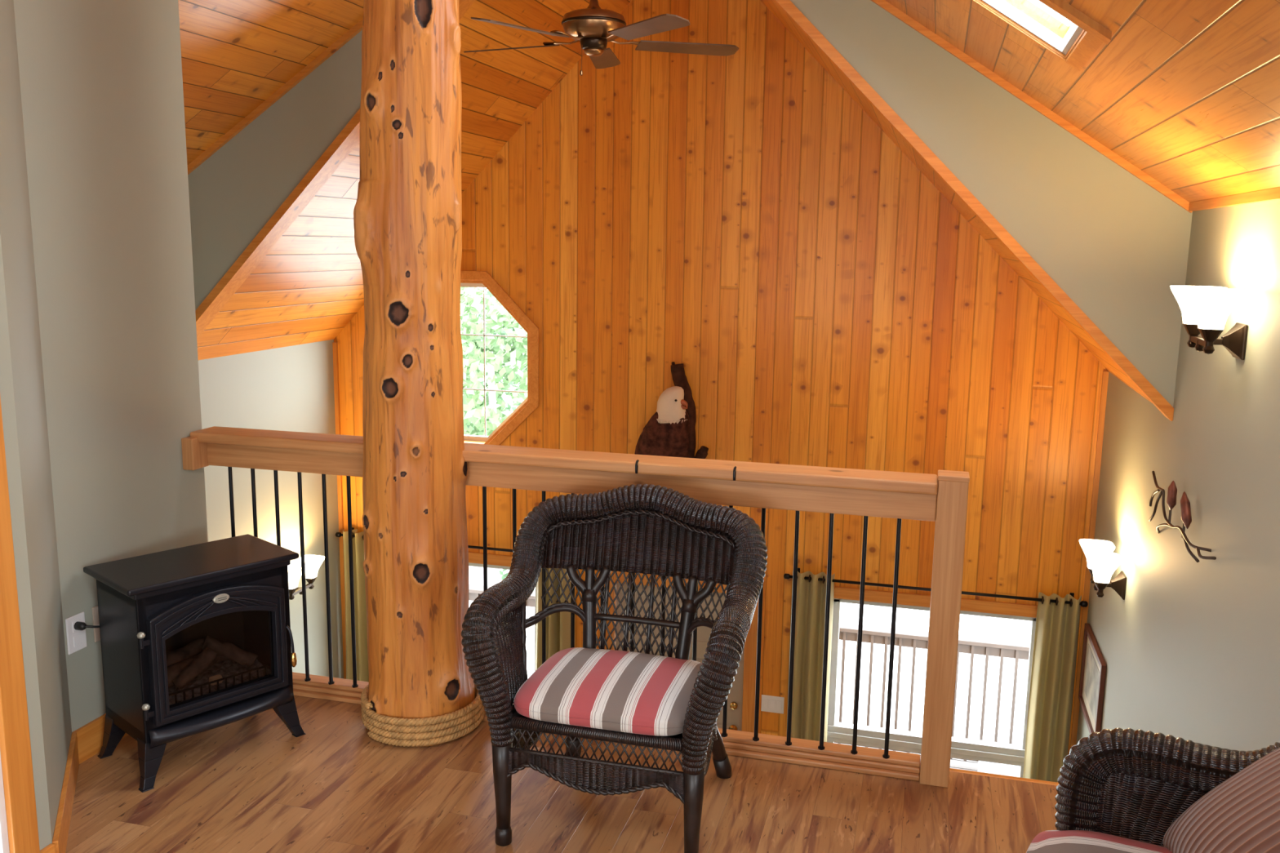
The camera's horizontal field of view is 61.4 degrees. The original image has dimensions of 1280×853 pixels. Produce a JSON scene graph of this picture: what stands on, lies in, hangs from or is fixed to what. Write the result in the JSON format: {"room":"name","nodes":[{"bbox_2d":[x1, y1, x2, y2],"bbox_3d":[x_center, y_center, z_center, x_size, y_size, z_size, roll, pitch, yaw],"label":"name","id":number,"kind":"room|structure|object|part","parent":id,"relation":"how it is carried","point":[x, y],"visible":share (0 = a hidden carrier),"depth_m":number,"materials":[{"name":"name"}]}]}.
{"room":"loft sitting area","nodes":[
{"label":"loft sitting area","id":0,"kind":"room"},
{"bbox_2d":[0,0,208,850],"bbox_3d":[-2.192,0.022,1.028,0.546,3.368,5.800,3,10,15],"label":"wall","id":1,"kind":"structure","parent":0,"point":[100,388],"depth_m":3.34,"materials":[{"name":"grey paint"}]},
{"bbox_2d":[0,395,39,852],"bbox_3d":[-1.695,0.230,2.076,0.136,2.100,1.040,3,10,15],"label":"door frame","id":2,"kind":"structure","parent":1,"relation":"in","point":[19,830],"depth_m":2.60,"materials":[{"name":"brown wood"}]},
{"bbox_2d":[65,611,86,654],"bbox_3d":[-1.762,0.646,3.372,0.008,0.117,0.075,3,10,15],"label":"wall outlet","id":3,"kind":"object","parent":1,"relation":"attached to","point":[76,639],"visible":0.98,"depth_m":3.36,"materials":[{"name":"white plastic"}]},
{"bbox_2d":[72,619,82,647],"bbox_3d":[-1.759,0.646,3.371,0.003,0.082,0.032,3,10,15],"label":"socket","id":4,"kind":"object","parent":3,"relation":"attached to","point":[77,634],"depth_m":3.37,"materials":[{"name":"white plastic"}]},
{"bbox_2d":[74,622,100,630],"bbox_3d":[-1.706,0.812,3.495,0.055,0.443,0.236,3,10,15],"label":"plug","id":5,"kind":"object","parent":3,"relation":"attached to","point":[77,625],"visible":0.38,"depth_m":3.36,"materials":[{"name":"black plastic"}]},
{"bbox_3d":[-1.698,0.816,3.501,0.034,0.434,0.225,3,10,11],"label":"cord","id":6,"kind":"part","parent":5,"relation":"part of","materials":[{"name":"black rubber"}]},
{"bbox_2d":[40,713,128,852],"bbox_3d":[-1.661,1.019,3.368,0.236,0.110,1.328,0,10,-4],"label":"baseboard","id":7,"kind":"structure","parent":1,"relation":"attached to","point":[86,741],"depth_m":3.23,"materials":[{"name":"orange wood"}]},
{"bbox_2d":[92,605,100,642],"bbox_3d":[-1.733,0.629,3.477,0.008,0.117,0.075,3,10,15],"label":"wall outlet","id":8,"kind":"object","parent":1,"relation":"attached to","point":[95,610],"visible":0.23,"depth_m":3.45,"materials":[{"name":"beige plastic"}]},
{"bbox_2d":[198,339,343,679],"bbox_3d":[-2.689,0.984,6.100,0.140,4.428,3.530,3,10,15],"label":"wall","id":9,"kind":"structure","parent":0,"point":[291,388],"depth_m":7.08,"materials":[{"name":"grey paint"}]},
{"bbox_2d":[288,555,324,599],"bbox_3d":[-2.247,1.010,7.091,0.205,0.232,0.394,3,10,15],"label":"wall sconce","id":10,"kind":"object","parent":9,"relation":"attached to","point":[313,562],"visible":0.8,"depth_m":7.11,"materials":[{"name":"white glass"}]},
{"bbox_3d":[-2.256,0.978,6.967,0.164,0.128,0.164,3,10,15],"label":"lamp shade","id":11,"kind":"part","parent":10,"relation":"part of","materials":[{"name":"beige glass"}]},
{"bbox_3d":[-2.196,0.941,7.186,0.164,0.128,0.164,3,10,15],"label":"lamp shade","id":12,"kind":"part","parent":10,"relation":"part of","materials":[{"name":"beige glass"}]},
{"bbox_2d":[65,695,1057,852],"bbox_3d":[-0.650,1.642,0.905,3.530,0.260,5.860,3,10,15],"label":"floor","id":13,"kind":"structure","parent":0,"point":[249,784],"depth_m":3.19,"materials":[{"name":"laminate"}]},
{"bbox_2d":[83,533,306,792],"bbox_3d":[-1.414,0.738,3.481,0.378,0.632,0.550,10,13,42],"label":"electric stove","id":14,"kind":"object","parent":13,"relation":"on","point":[195,639],"visible":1,"depth_m":3.38,"materials":[{"name":"black metal"}]},
{"bbox_3d":[-1.472,0.616,3.183,0.023,0.020,0.024,10,13,42],"label":"hinge knob","id":15,"kind":"part","parent":14,"relation":"part of","materials":[{"name":"grey metal"}]},
{"bbox_3d":[-1.475,0.837,3.220,0.023,0.020,0.024,10,13,42],"label":"hinge knob","id":16,"kind":"part","parent":14,"relation":"part of","materials":[{"name":"grey metal"}]},
{"bbox_3d":[-1.423,0.434,3.441,0.336,0.020,0.550,10,13,42],"label":"plate","id":17,"kind":"part","parent":14,"relation":"part of","materials":[{"name":"black metal"}]},
{"bbox_3d":[-1.423,0.454,3.443,0.302,0.020,0.502,10,13,42],"label":"cornice","id":18,"kind":"part","parent":14,"relation":"part of","materials":[{"name":"black metal"}]},
{"bbox_3d":[-1.311,0.689,3.370,0.029,0.378,0.434,10,13,42],"label":"door frame","id":19,"kind":"part","parent":14,"relation":"part of","materials":[{"name":"black metal"}]},
{"bbox_3d":[-1.298,0.691,3.359,0.008,0.355,0.410,10,13,42],"label":"door moulding","id":20,"kind":"part","parent":14,"relation":"part of","materials":[{"name":"black metal"}]},
{"bbox_3d":[-1.142,0.694,3.518,0.029,0.093,0.011,3,10,13],"label":"latch handle","id":21,"kind":"part","parent":14,"relation":"part of","materials":[{"name":"black metal"}]},
{"bbox_3d":[-1.133,0.762,3.529,0.021,0.052,0.022,10,13,42],"label":"latch knob","id":22,"kind":"part","parent":14,"relation":"part of","materials":[{"name":"gold metal"}]},
{"bbox_2d":[353,0,484,746],"bbox_3d":[-0.726,-0.627,3.457,0.417,3.350,0.418,3,10,15],"label":"log post","id":23,"kind":"object","parent":13,"relation":"on","point":[407,211],"depth_m":3.41,"materials":[{"name":"brown wood"}]},
{"bbox_3d":[-0.749,0.963,3.729,0.417,0.122,0.417,1,10,3],"label":"rope coil","id":24,"kind":"part","parent":23,"relation":"part of","materials":[{"name":"beige fabric"}]},
{"bbox_2d":[181,426,969,787],"bbox_3d":[-0.314,0.551,3.625,2.663,0.982,0.190,3,10,15],"label":"loft railing","id":25,"kind":"object","parent":13,"relation":"on","point":[943,498],"visible":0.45,"depth_m":3.43,"materials":[{"name":"brown wood"}]},
{"bbox_3d":[-1.179,0.113,3.808,0.813,0.089,0.065,3,10,15],"label":"rail","id":26,"kind":"part","parent":25,"relation":"part of","materials":[{"name":"brown wood"}]},
{"bbox_3d":[-1.209,0.953,3.977,0.740,0.047,0.115,3,10,15],"label":"plate","id":27,"kind":"part","parent":25,"relation":"part of","materials":[{"name":"brown wood"}]},
{"bbox_2d":[635,459,639,473],"bbox_3d":[-0.010,0.127,3.409,0.008,0.041,0.020,3,10,15],"label":"strap","id":28,"kind":"object","parent":25,"relation":"attached to","point":[637,460],"visible":1,"depth_m":3.40,"materials":[{"name":"black metal"}]},
{"bbox_2d":[634,361,708,458],"bbox_3d":[0.196,0.084,6.877,0.473,0.981,0.240,0,10,-5],"label":"eagle sculpture","id":29,"kind":"object","parent":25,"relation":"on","point":[670,431],"visible":0.48,"depth_m":6.79,"materials":[{"name":"brown wood"}]},
{"bbox_3d":[0.132,0.191,3.460,1.581,0.089,0.065,3,10,15],"label":"rail","id":30,"kind":"part","parent":25,"relation":"part of","materials":[{"name":"brown wood"}]},
{"bbox_3d":[0.153,1.034,3.616,1.523,0.047,0.115,3,10,15],"label":"plate","id":31,"kind":"part","parent":25,"relation":"part of","materials":[{"name":"brown wood"}]},
{"bbox_2d":[733,466,736,480],"bbox_3d":[0.292,0.145,3.329,0.008,0.041,0.020,3,10,15],"label":"strap","id":32,"kind":"object","parent":25,"relation":"attached to","point":[735,467],"visible":1,"depth_m":3.32,"materials":[{"name":"black metal"}]},
{"bbox_2d":[461,484,767,852],"bbox_3d":[-0.048,0.675,3.095,0.766,0.935,0.647,3,10,15],"label":"wicker armchair","id":33,"kind":"object","parent":13,"relation":"on","point":[645,529],"visible":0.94,"depth_m":3.12,"materials":[{"name":"wicker"}]},
{"bbox_3d":[-0.378,0.971,2.964,0.058,0.285,0.058,3,10,15],"label":"leg","id":34,"kind":"part","parent":33,"relation":"part of","materials":[{"name":"wood"}]},
{"bbox_3d":[-0.363,0.640,3.043,0.054,0.251,0.293,3,10,15],"label":"arm panel","id":35,"kind":"part","parent":33,"relation":"part of","materials":[{"name":"brown wicker"}]},
{"bbox_3d":[-0.318,0.885,3.140,0.008,0.084,0.372,4,10,18],"label":"apron panel","id":36,"kind":"part","parent":33,"relation":"part of","materials":[{"name":"brown wicker"}]},
{"bbox_3d":[-0.195,0.860,3.386,0.059,0.357,0.195,-3,10,-19],"label":"leg","id":37,"kind":"part","parent":33,"relation":"part of","materials":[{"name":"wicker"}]},
{"bbox_3d":[-0.153,0.637,3.261,0.044,0.270,0.106,1,10,-2],"label":"post","id":38,"kind":"part","parent":33,"relation":"part of","materials":[{"name":"wicker"}]},
{"bbox_3d":[-0.121,0.932,2.879,0.511,0.084,0.008,3,10,15],"label":"apron panel","id":39,"kind":"part","parent":33,"relation":"part of","materials":[{"name":"brown wicker"}]},
{"bbox_3d":[-0.064,0.782,3.060,0.544,0.034,0.439,3,10,15],"label":"seat frame","id":40,"kind":"part","parent":33,"relation":"part of","materials":[{"name":"wicker"}]},
{"bbox_3d":[-0.120,0.893,2.874,0.510,0.012,0.012,3,10,15],"label":"apron rail","id":41,"kind":"part","parent":33,"relation":"part of","materials":[{"name":"wicker"}]},
{"bbox_2d":[513,647,702,736],"bbox_3d":[-0.064,0.721,3.043,0.508,0.090,0.448,3,10,15],"label":"seat cushion","id":42,"kind":"object","parent":33,"relation":"on","point":[610,690],"visible":0.86,"depth_m":2.91,"materials":[{"name":"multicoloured fabric"}]},
{"bbox_3d":[0.008,0.342,3.231,0.612,0.201,0.098,3,10,15],"label":"panel","id":43,"kind":"part","parent":33,"relation":"part of","materials":[{"name":"brown wicker"}]},
{"bbox_3d":[0.129,0.654,3.186,0.044,0.270,0.106,7,11,31],"label":"post","id":44,"kind":"part","parent":33,"relation":"part of","materials":[{"name":"wicker"}]},
{"bbox_3d":[0.139,1.002,2.827,0.058,0.285,0.058,3,10,15],"label":"leg","id":45,"kind":"part","parent":33,"relation":"part of","materials":[{"name":"wood"}]},
{"bbox_3d":[0.184,0.915,3.007,0.008,0.084,0.372,3,10,12],"label":"apron panel","id":46,"kind":"part","parent":33,"relation":"part of","materials":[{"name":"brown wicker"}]},
{"bbox_3d":[0.202,0.884,3.280,0.195,0.357,0.059,-7,13,-40],"label":"leg","id":47,"kind":"part","parent":33,"relation":"part of","materials":[{"name":"wicker"}]},
{"bbox_2d":[949,768,1058,786],"bbox_3d":[1.405,1.144,3.344,0.870,0.047,0.026,3,10,15],"label":"trim","id":48,"kind":"structure","parent":13,"relation":"attached to","point":[958,771],"depth_m":3.41,"materials":[{"name":"orange wood"}]},
{"bbox_2d":[1054,728,1279,847],"bbox_3d":[1.008,0.905,1.837,0.647,0.935,0.766,6,11,27],"label":"wicker armchair","id":49,"kind":"object","parent":13,"relation":"on","point":[1130,784],"visible":0.72,"depth_m":2.15,"materials":[{"name":"wicker"}]},
{"bbox_2d":[1026,830,1172,852],"bbox_3d":[0.906,0.883,1.921,0.462,0.126,0.538,6,11,27],"label":"seat cushion","id":50,"kind":"object","parent":49,"relation":"on","point":[1050,841],"visible":0.98,"depth_m":2.10,"materials":[{"name":"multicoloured fabric"}]},
{"bbox_2d":[1162,747,1279,852],"bbox_3d":[1.153,0.723,1.911,0.323,0.312,0.444,3,10,12],"label":"throw pillow","id":51,"kind":"object","parent":50,"relation":"on","point":[1242,814],"visible":0.99,"depth_m":1.94,"materials":[{"name":"fabric"}]},
{"bbox_3d":[1.030,0.814,2.144,0.293,0.251,0.054,6,11,27],"label":"arm panel","id":52,"kind":"part","parent":49,"relation":"part of","materials":[{"name":"brown wicker"}]},
{"bbox_2d":[196,0,1151,402],"bbox_3d":[0.098,-1.575,5.929,5.310,2.792,1.780,3,10,15],"label":"ceiling","id":53,"kind":"structure","parent":0,"point":[308,286],"depth_m":6.13,"materials":[{"name":"brown wood"}]},
{"bbox_2d":[187,0,1192,407],"bbox_3d":[-0.146,-1.448,5.041,5.030,2.550,0.120,3,10,15],"label":"wall header","id":54,"kind":"structure","parent":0,"point":[1113,243],"depth_m":4.58,"materials":[{"name":"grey paint"}]},
{"bbox_2d":[195,0,1173,421],"bbox_3d":[-0.148,-1.461,5.029,5.040,2.606,0.135,3,10,15],"label":"trim","id":55,"kind":"structure","parent":54,"relation":"attached to","point":[348,138],"depth_m":4.67,"materials":[{"name":"orange wood"}]},
{"bbox_2d":[187,0,1191,213],"bbox_3d":[-0.159,-1.853,4.901,5.047,1.698,0.024,3,10,15],"label":"trim","id":56,"kind":"structure","parent":54,"relation":"attached to","point":[965,58],"depth_m":4.53,"materials":[{"name":"orange wood"}]},
{"bbox_2d":[333,0,1108,755],"bbox_3d":[0.301,0.015,7.053,5.030,6.100,0.160,3,10,15],"label":"wall","id":57,"kind":"structure","parent":0,"point":[740,220],"depth_m":6.67,"materials":[{"name":"brown wood"}]},
{"bbox_2d":[335,527,512,551],"bbox_3d":[-1.281,0.814,7.482,1.810,0.070,0.108,3,10,15],"label":"curtain rod","id":58,"kind":"object","parent":57,"relation":"attached to","point":[337,534],"visible":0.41,"depth_m":7.39,"materials":[{"name":"black metal"}]},
{"bbox_2d":[342,528,368,682],"bbox_3d":[-1.989,1.820,7.807,0.334,2.185,0.108,3,10,15],"label":"curtain","id":59,"kind":"object","parent":58,"relation":"hanging from","point":[360,608],"visible":0.33,"depth_m":7.71,"materials":[{"name":"green fabric"}]},
{"bbox_2d":[535,568,570,670],"bbox_3d":[-0.609,1.902,7.441,0.260,2.185,0.108,3,10,15],"label":"curtain","id":60,"kind":"object","parent":58,"relation":"hanging from","point":[558,624],"visible":0.12,"depth_m":7.33,"materials":[{"name":"green fabric"}]},
{"bbox_2d":[460,270,538,444],"bbox_3d":[-1.256,-0.440,7.391,1.251,1.251,0.168,3,10,15],"label":"window","id":61,"kind":"structure","parent":57,"relation":"in","point":[483,279],"depth_m":7.19,"materials":[{"name":"orange wood"}]},
{"bbox_2d":[468,551,536,650],"bbox_3d":[-1.301,1.764,7.776,1.420,1.845,0.180,3,10,15],"label":"window","id":62,"kind":"structure","parent":57,"relation":"in","point":[475,559],"depth_m":7.48,"materials":[{"name":"orange wood"}]},
{"bbox_3d":[-1.322,1.776,7.700,1.420,1.845,0.020,3,10,15],"label":"casing","id":63,"kind":"part","parent":62,"relation":"part of","materials":[{"name":"orange wood"}]},
{"bbox_2d":[604,571,758,733],"bbox_3d":[0.252,2.006,7.336,1.080,2.080,0.111,3,10,15],"label":"door","id":64,"kind":"structure","parent":57,"relation":"in","point":[741,697],"depth_m":7.21,"materials":[{"name":"brown wood"}]},
{"bbox_3d":[0.618,2.041,7.220,0.060,0.060,0.072,3,10,15],"label":"knob","id":65,"kind":"part","parent":64,"relation":"part of","materials":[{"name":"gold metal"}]},
{"bbox_2d":[332,342,1108,748],"bbox_3d":[0.260,1.286,7.184,5.030,3.550,0.018,3,10,15],"label":"trim","id":66,"kind":"structure","parent":57,"relation":"attached to","point":[335,344],"depth_m":6.57,"materials":[{"name":"brown wood"}]},
{"bbox_2d":[760,694,784,714],"bbox_3d":[0.874,1.832,7.110,0.150,0.115,0.009,3,10,15],"label":"light switch","id":67,"kind":"object","parent":57,"relation":"attached to","point":[770,704],"visible":1,"depth_m":7.11,"materials":[{"name":"white plastic"}]},
{"bbox_2d":[826,586,1037,777],"bbox_3d":[1.845,1.951,6.941,1.420,1.845,0.180,3,10,15],"label":"window","id":68,"kind":"structure","parent":57,"relation":"in","point":[871,736],"depth_m":6.85,"materials":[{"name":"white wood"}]},
{"bbox_3d":[1.824,1.964,6.865,1.420,1.845,0.020,3,10,15],"label":"casing","id":69,"kind":"part","parent":68,"relation":"part of","materials":[{"name":"orange wood"}]},
{"bbox_2d":[783,568,1088,607],"bbox_3d":[1.795,0.998,6.665,1.805,0.070,0.108,3,10,15],"label":"curtain rod","id":70,"kind":"object","parent":57,"relation":"attached to","point":[1083,603],"visible":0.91,"depth_m":6.62,"materials":[{"name":"black metal"}]},
{"bbox_2d":[786,569,835,742],"bbox_3d":[1.087,2.003,6.991,0.293,2.185,0.108,3,10,15],"label":"curtain","id":71,"kind":"object","parent":70,"relation":"hanging from","point":[811,602],"visible":0.5,"depth_m":6.90,"materials":[{"name":"green fabric"}]},
{"bbox_2d":[1022,592,1081,782],"bbox_3d":[2.497,2.087,6.616,0.261,2.185,0.107,3,10,15],"label":"curtain","id":72,"kind":"object","parent":70,"relation":"hanging from","point":[1057,624],"visible":0.74,"depth_m":6.53,"materials":[{"name":"green fabric"}]},
{"bbox_2d":[177,0,1279,202],"bbox_3d":[-1.132,-1.281,1.363,5.310,1.866,7.690,3,10,15],"label":"ceiling","id":73,"kind":"structure","parent":0,"point":[1186,92],"depth_m":3.66,"materials":[{"name":"brown wood"}]},
{"bbox_2d":[463,0,738,75],"bbox_3d":[-0.221,-2.082,4.699,1.248,1.083,1.257,3,10,15],"label":"ceiling fan","id":74,"kind":"object","parent":73,"relation":"hanging from","point":[593,26],"visible":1,"depth_m":4.64,"materials":[{"name":"brown metal"}]},
{"bbox_3d":[-0.592,-1.721,4.913,0.460,0.030,0.124,5,11,25],"label":"blade","id":75,"kind":"part","parent":74,"relation":"part of","materials":[{"name":"brown wood"}]},
{"bbox_3d":[-0.492,-1.635,4.418,0.124,0.030,0.460,9,13,41],"label":"blade","id":76,"kind":"part","parent":74,"relation":"part of","materials":[{"name":"brown wood"}]},
{"bbox_3d":[-0.257,-1.602,4.718,0.014,0.130,0.013,3,10,15],"label":"pull chain","id":77,"kind":"part","parent":74,"relation":"part of","materials":[{"name":"brown metal"}]},
{"bbox_3d":[-0.172,-1.757,5.156,0.124,0.030,0.460,2,10,4],"label":"blade","id":78,"kind":"part","parent":74,"relation":"part of","materials":[{"name":"brown wood"}]},
{"bbox_3d":[0.036,-1.621,4.381,0.124,0.030,0.460,-6,12,-33],"label":"blade","id":79,"kind":"part","parent":74,"relation":"part of","materials":[{"name":"brown wood"}]},
{"bbox_3d":[0.214,-1.697,4.835,0.460,0.030,0.124,-2,10,-14],"label":"blade","id":80,"kind":"part","parent":74,"relation":"part of","materials":[{"name":"brown wood"}]},
{"bbox_2d":[972,0,1111,71],"bbox_3d":[0.809,-1.502,3.248,1.103,0.798,0.655,3,10,15],"label":"window","id":81,"kind":"structure","parent":73,"relation":"attached to","point":[1057,42],"depth_m":3.45,"materials":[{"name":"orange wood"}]},
{"bbox_3d":[0.825,-1.518,3.267,0.985,0.695,0.565,3,10,15],"label":"sash","id":82,"kind":"part","parent":81,"relation":"part of","materials":[{"name":"plastic"}]},
{"bbox_2d":[1075,199,1279,751],"bbox_3d":[1.556,1.734,2.073,0.140,4.428,9.210,3,10,15],"label":"wall","id":83,"kind":"structure","parent":0,"point":[1191,651],"depth_m":3.92,"materials":[{"name":"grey paint"}]},
{"bbox_2d":[1078,623,1106,733],"bbox_3d":[2.552,1.449,6.095,0.026,0.470,0.680,3,10,15],"label":"picture frame","id":84,"kind":"object","parent":83,"relation":"attached to","point":[1093,666],"visible":0.83,"depth_m":6.08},
{"bbox_2d":[1084,644,1099,723],"bbox_3d":[2.554,1.449,6.095,0.001,0.290,0.480,3,10,15],"label":"print","id":85,"kind":"object","parent":84,"relation":"attached to","point":[1092,667],"depth_m":6.10},
{"bbox_2d":[1079,538,1126,599],"bbox_3d":[2.320,0.731,5.409,0.205,0.232,0.394,3,10,15],"label":"wall sconce","id":86,"kind":"object","parent":83,"relation":"attached to","point":[1102,562],"visible":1,"depth_m":5.35,"materials":[{"name":"white glass"}]},
{"bbox_3d":[2.331,0.660,5.515,0.164,0.128,0.164,3,10,15],"label":"lamp shade","id":87,"kind":"part","parent":86,"relation":"part of","materials":[{"name":"beige glass"}]},
{"bbox_3d":[2.271,0.697,5.296,0.164,0.128,0.164,3,10,15],"label":"lamp shade","id":88,"kind":"part","parent":86,"relation":"part of","materials":[{"name":"beige glass"}]},
{"bbox_2d":[1148,471,1216,562],"bbox_3d":[2.104,0.385,4.212,0.060,0.310,1.005,3,10,15],"label":"wall decoration","id":89,"kind":"object","parent":83,"relation":"attached to","point":[1185,508],"visible":1,"depth_m":4.23,"materials":[{"name":"metal"}]},
{"bbox_2d":[1169,285,1248,359],"bbox_3d":[1.908,-0.347,3.614,0.205,0.232,0.394,3,10,15],"label":"wall sconce","id":90,"kind":"object","parent":83,"relation":"attached to","point":[1205,309],"visible":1,"depth_m":3.52,"materials":[{"name":"white glass"}]},
{"bbox_3d":[1.919,-0.418,3.720,0.164,0.128,0.164,3,10,15],"label":"lamp shade","id":91,"kind":"part","parent":90,"relation":"part of","materials":[{"name":"beige glass"}]},
{"bbox_3d":[1.859,-0.382,3.501,0.164,0.128,0.164,3,10,15],"label":"lamp shade","id":92,"kind":"part","parent":90,"relation":"part of","materials":[{"name":"beige glass"}]},
{"bbox_3d":[1.923,-0.285,3.620,0.075,0.020,0.018,3,10,15],"label":"arm","id":93,"kind":"part","parent":90,"relation":"part of","materials":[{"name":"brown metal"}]},
{"bbox_2d":[1186,186,1279,211],"bbox_3d":[1.276,-0.306,0.874,0.020,0.034,7.430,3,10,15],"label":"trim","id":94,"kind":"structure","parent":83,"relation":"attached to","point":[1269,194],"depth_m":3.68,"materials":[{"name":"orange wood"}]},
{"label":"outside","id":95,"kind":"structure","parent":0,"visible":0},
{"bbox_2d":[834,742,977,772],"bbox_3d":[0.981,2.935,8.846,8.700,0.040,2.600,3,10,15],"label":"deck","id":96,"kind":"object","parent":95,"point":[955,763],"depth_m":9.20,"materials":[{"name":"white wood"}]},
{"bbox_2d":[468,584,1030,761],"bbox_3d":[1.196,2.232,9.499,8.700,1.130,0.140,3,10,15],"label":"deck railing","id":97,"kind":"object","parent":96,"relation":"on","point":[971,645],"visible":0.21,"depth_m":9.10,"materials":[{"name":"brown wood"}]},
{"bbox_3d":[1.203,1.755,9.418,8.700,0.089,0.040,3,10,15],"label":"rail","id":98,"kind":"part","parent":97,"relation":"part of","materials":[{"name":"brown wood"}]},
{"bbox_3d":[1.204,1.693,9.407,8.700,0.035,0.140,3,10,15],"label":"cap rail","id":99,"kind":"part","parent":97,"relation":"part of","materials":[{"name":"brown wood"}]},
{"bbox_3d":[1.190,2.686,9.577,8.700,0.090,0.040,3,10,15],"label":"rail","id":100,"kind":"part","parent":97,"relation":"part of","materials":[{"name":"brown wood"}]},
{"bbox_2d":[977,760,1020,777],"bbox_3d":[2.711,2.780,8.144,0.320,0.550,0.260,3,10,15],"label":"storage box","id":101,"kind":"object","parent":96,"relation":"on","point":[983,766],"visible":0.16,"depth_m":8.01,"materials":[{"name":"white"}]},
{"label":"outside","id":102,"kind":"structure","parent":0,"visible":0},
{"bbox_2d":[483,353,1031,745],"bbox_3d":[8.674,1.331,32.982,60.000,0.200,53.090,3,10,15],"label":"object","id":103,"kind":"structure","parent":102,"point":[873,615],"depth_m":16.91,"materials":[{"name":"white"}]},
{"bbox_2d":[462,392,483,607],"bbox_3d":[-2.437,0.617,14.852,0.759,7.014,0.320,3,10,15],"label":"tree","id":104,"kind":"object","parent":103,"relation":"on","point":[475,574],"visible":0.02,"depth_m":14.93,"materials":[{"name":"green plant"}]},
{"bbox_2d":[460,288,524,431],"bbox_3d":[-2.905,0.013,15.864,4.206,7.852,3.960,-1,10,-11],"label":"tree","id":105,"kind":"object","parent":103,"relation":"on","point":[489,293],"visible":0.02,"depth_m":15.59,"materials":[{"name":"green plant"}]},
{"bbox_2d":[460,286,527,586],"bbox_3d":[-1.995,1.157,13.869,2.778,6.299,2.938,10,14,44],"label":"tree","id":106,"kind":"object","parent":103,"relation":"on","point":[473,346],"visible":0.34,"depth_m":12.80,"materials":[{"name":"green plant"}]},
{"bbox_2d":[480,324,534,590],"bbox_3d":[-1.264,0.694,18.390,4.080,5.704,3.916,-4,11,-24],"label":"tree","id":107,"kind":"object","parent":103,"relation":"on","point":[504,575],"visible":0.02,"depth_m":17.96,"materials":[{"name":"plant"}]}
]}

